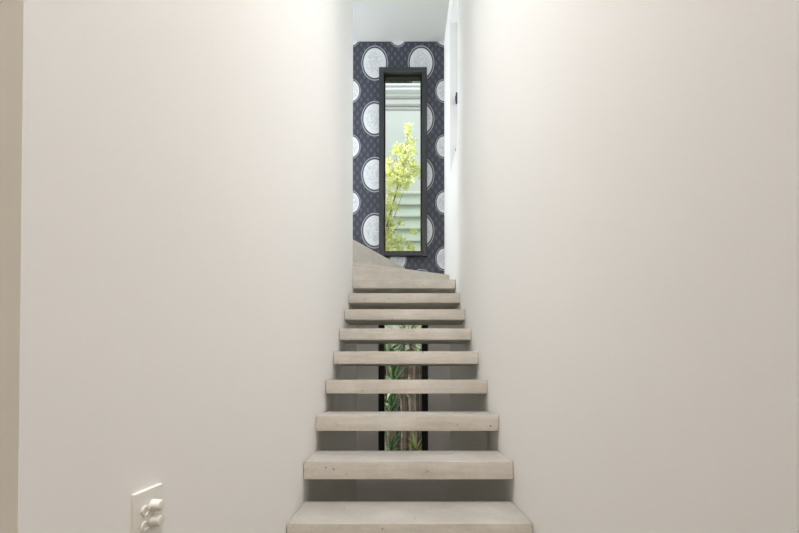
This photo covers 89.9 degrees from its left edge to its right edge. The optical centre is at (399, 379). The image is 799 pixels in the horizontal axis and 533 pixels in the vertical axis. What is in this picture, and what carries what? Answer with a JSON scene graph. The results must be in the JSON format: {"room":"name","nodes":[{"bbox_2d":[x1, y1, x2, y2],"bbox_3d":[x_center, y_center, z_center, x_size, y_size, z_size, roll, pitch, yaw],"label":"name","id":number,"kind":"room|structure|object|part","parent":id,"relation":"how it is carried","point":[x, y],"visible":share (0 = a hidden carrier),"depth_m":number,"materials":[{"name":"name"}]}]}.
{"room":"staircase","nodes":[
{"label":"staircase","id":0,"kind":"room"},
{"bbox_2d":[0,0,356,532],"bbox_3d":[-0.492,-1.317,2.303,0.120,5.184,3.666,0,-1,0],"label":"wall","id":1,"kind":"structure","parent":0,"point":[176,176],"depth_m":0.77,"materials":[{"name":"paint"}]},
{"bbox_2d":[131,483,164,532],"bbox_3d":[-0.422,0.244,0.681,0.023,0.116,0.076,0,-1,0],"label":"light switch","id":2,"kind":"object","parent":1,"relation":"attached to","point":[147,505],"visible":1,"depth_m":0.68,"materials":[{"name":"white plastic"}]},
{"bbox_3d":[-0.418,0.243,0.689,0.016,0.023,0.023,0,-1,0],"label":"dimmer knob","id":3,"kind":"part","parent":2,"relation":"part of","materials":[{"name":"white plastic"}]},
{"bbox_3d":[-0.418,0.217,0.689,0.016,0.023,0.023,0,-1,0],"label":"dimmer knob","id":4,"kind":"part","parent":2,"relation":"part of","materials":[{"name":"white plastic"}]},
{"bbox_2d":[340,328,470,343],"bbox_3d":[0.037,-0.319,2.976,0.999,0.080,0.290,0,-1,0],"label":"stair tread","id":5,"kind":"structure","parent":1,"relation":"attached to","point":[347,335],"depth_m":2.83,"materials":[{"name":"wood"}]},
{"bbox_2d":[316,411,497,430],"bbox_3d":[0.037,0.225,2.185,0.999,0.080,0.290,0,-1,0],"label":"stair tread","id":6,"kind":"structure","parent":1,"relation":"attached to","point":[329,420],"depth_m":2.04,"materials":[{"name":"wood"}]},
{"bbox_2d":[304,451,512,478],"bbox_3d":[0.037,0.406,1.921,0.999,0.080,0.290,0,-1,0],"label":"stair tread","id":7,"kind":"structure","parent":1,"relation":"attached to","point":[322,464],"depth_m":1.78,"materials":[{"name":"wood"}]},
{"bbox_2d":[353,42,443,273],"bbox_3d":[-0.847,-2.379,4.659,2.707,3.004,0.160,0,-1,0],"label":"wall","id":8,"kind":"structure","parent":0,"point":[368,57],"depth_m":4.58,"materials":[{"name":"paper"}]},
{"bbox_2d":[379,67,426,256],"bbox_3d":[0.034,-2.472,4.590,0.546,2.149,0.120,0,-1,0],"label":"window","id":9,"kind":"structure","parent":8,"relation":"in","point":[385,73],"depth_m":4.54,"materials":[{"name":"black metal"}]},
{"bbox_2d":[353,0,448,41],"bbox_3d":[-1.226,-3.990,0.592,3.947,0.120,8.330,0,-1,0],"label":"ceiling","id":10,"kind":"structure","parent":0,"point":[373,20],"depth_m":4.33,"materials":[{"name":"paint"}]},
{"bbox_2d":[357,325,450,500],"bbox_3d":[0.037,0.206,4.058,0.939,2.180,0.120,0,-1,0],"label":"wall","id":11,"kind":"structure","parent":0,"point":[367,489],"depth_m":3.99,"materials":[{"name":"paint"}]},
{"bbox_2d":[377,325,428,450],"bbox_3d":[0.033,0.026,4.047,0.523,1.700,0.106,0,-1,0],"label":"window","id":12,"kind":"structure","parent":11,"relation":"in","point":[380,347],"depth_m":3.99,"materials":[{"name":"black metal"}]},
{"bbox_2d":[444,0,798,532],"bbox_3d":[0.627,-1.337,0.621,0.240,5.184,8.210,0,-1,0],"label":"wall","id":13,"kind":"structure","parent":0,"point":[621,178],"depth_m":0.90,"materials":[{"name":"paint"}]},
{"bbox_2d":[353,280,454,292],"bbox_3d":[0.037,-0.863,3.767,0.999,0.080,0.290,0,-1,0],"label":"stair tread","id":14,"kind":"structure","parent":13,"relation":"attached to","point":[359,286],"depth_m":3.62,"materials":[{"name":"wood"}]},
{"bbox_2d":[349,293,459,308],"bbox_3d":[0.037,-0.682,3.503,0.999,0.080,0.290,0,-1,0],"label":"stair tread","id":15,"kind":"structure","parent":13,"relation":"attached to","point":[356,300],"depth_m":3.36,"materials":[{"name":"wood"}]},
{"bbox_2d":[345,309,464,324],"bbox_3d":[0.037,-0.501,3.240,0.999,0.080,0.290,0,-1,0],"label":"stair tread","id":16,"kind":"structure","parent":13,"relation":"attached to","point":[352,316],"depth_m":3.10,"materials":[{"name":"wood"}]},
{"bbox_2d":[333,351,477,365],"bbox_3d":[0.037,-0.138,2.712,0.999,0.080,0.290,0,-1,0],"label":"stair tread","id":17,"kind":"structure","parent":13,"relation":"attached to","point":[341,358],"depth_m":2.57,"materials":[{"name":"wood"}]},
{"bbox_2d":[326,380,486,393],"bbox_3d":[0.037,0.044,2.449,0.999,0.080,0.290,0,-1,0],"label":"stair tread","id":18,"kind":"structure","parent":13,"relation":"attached to","point":[332,386],"depth_m":2.30,"materials":[{"name":"wood"}]},
{"bbox_2d":[287,501,532,532],"bbox_3d":[0.037,0.588,1.657,0.999,0.080,0.290,0,-1,0],"label":"stair tread","id":19,"kind":"structure","parent":13,"relation":"attached to","point":[312,516],"depth_m":1.58,"materials":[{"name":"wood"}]},
{"bbox_3d":[-0.847,-0.843,4.125,2.707,0.080,1.190,0,-1,0],"label":"floor","id":20,"kind":"structure","parent":0,"visible":0},
{"bbox_2d":[353,262,448,279],"bbox_3d":[0.037,-0.986,4.113,0.939,0.173,0.899,0,-1,0],"label":"step","id":21,"kind":"structure","parent":20,"relation":"on","point":[361,271],"depth_m":3.81,"materials":[{"name":"wood"}]},
{"bbox_2d":[353,240,404,268],"bbox_3d":[-0.203,-1.175,4.110,0.518,0.206,0.908,0,-1,0],"label":"step","id":22,"kind":"structure","parent":21,"relation":"on","point":[361,253],"depth_m":3.89,"materials":[{"name":"wood"}]},
{"label":"outside","id":23,"kind":"structure","parent":0,"visible":0},
{"bbox_3d":[0.000,1.455,9.043,18.000,0.200,9.880,0,-1,0],"label":"ground","id":24,"kind":"structure","parent":23,"visible":0},
{"bbox_2d":[385,348,400,450],"bbox_3d":[-0.631,0.418,5.614,1.413,1.795,0.798,0,-1,0],"label":"shrub","id":25,"kind":"object","parent":24,"relation":"on","point":[397,348],"visible":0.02,"depth_m":5.56,"materials":[{"name":"green plant"}]},
{"bbox_2d":[385,378,411,450],"bbox_3d":[-0.214,0.595,4.956,0.813,1.428,0.718,0,-1,0],"label":"dracaena","id":26,"kind":"object","parent":24,"relation":"on","point":[392,405],"visible":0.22,"depth_m":4.88,"materials":[{"name":"green plant"}]},
{"bbox_2d":[385,431,416,450],"bbox_3d":[-0.063,0.919,4.787,0.794,0.782,0.618,0,-1,0],"label":"dracaena","id":27,"kind":"object","parent":24,"relation":"on","point":[391,443],"visible":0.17,"depth_m":4.77,"materials":[{"name":"green plant"}]},
{"bbox_2d":[385,121,419,250],"bbox_3d":[-0.143,-1.205,5.761,1.273,5.046,0.885,0,-1,0],"label":"tree","id":28,"kind":"object","parent":24,"relation":"on","point":[399,170],"visible":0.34,"depth_m":5.75,"materials":[{"name":"green plant"}]},
{"bbox_2d":[385,83,420,450],"bbox_3d":[0.000,-1.956,8.064,12.000,6.600,3.120,0,-1,0],"label":"house","id":29,"kind":"structure","parent":24,"relation":"on","point":[402,99],"depth_m":6.65,"materials":[{"name":"white wood"}]},
{"bbox_3d":[0.000,-4.581,6.640,12.000,0.218,0.030,0,-1,0],"label":"fascia moulding","id":30,"kind":"part","parent":29,"relation":"part of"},
{"bbox_2d":[385,325,420,448],"bbox_3d":[-0.033,0.223,5.100,0.943,2.175,0.941,0,-1,-30],"label":"dracaena","id":31,"kind":"object","parent":24,"relation":"on","point":[389,369],"visible":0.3,"depth_m":5.06,"materials":[{"name":"green plant"}]},
{"bbox_2d":[385,349,420,449],"bbox_3d":[0.000,0.426,6.124,6.000,1.790,0.063,0,-1,0],"label":"fence","id":32,"kind":"object","parent":24,"relation":"on","point":[417,370],"visible":0.02,"depth_m":6.10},
{"bbox_2d":[400,325,405,449],"bbox_3d":[0.068,-0.154,5.210,0.656,2.929,0.675,0,-1,-25],"label":"trunk","id":33,"kind":"object","parent":24,"relation":"on","point":[402,397],"visible":0.09,"depth_m":5.19,"materials":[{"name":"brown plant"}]},
{"bbox_2d":[385,325,420,350],"bbox_3d":[0.053,0.107,5.852,3.242,2.422,0.413,0,-1,0],"label":"hedge","id":34,"kind":"object","parent":24,"relation":"on","point":[385,325],"visible":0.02,"depth_m":5.85,"materials":[{"name":"green plant"}]},
{"bbox_2d":[408,325,416,450],"bbox_3d":[0.169,-0.155,5.377,0.607,2.935,0.692,0,-1,31],"label":"trunk","id":35,"kind":"object","parent":24,"relation":"on","point":[411,371],"visible":0.09,"depth_m":5.31,"materials":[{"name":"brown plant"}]},
{"bbox_2d":[406,431,420,450],"bbox_3d":[0.203,0.960,4.875,0.457,0.696,0.327,0,-1,19],"label":"dracaena","id":36,"kind":"object","parent":24,"relation":"on","point":[413,443],"visible":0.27,"depth_m":4.83,"materials":[{"name":"green plant"}]}
]}

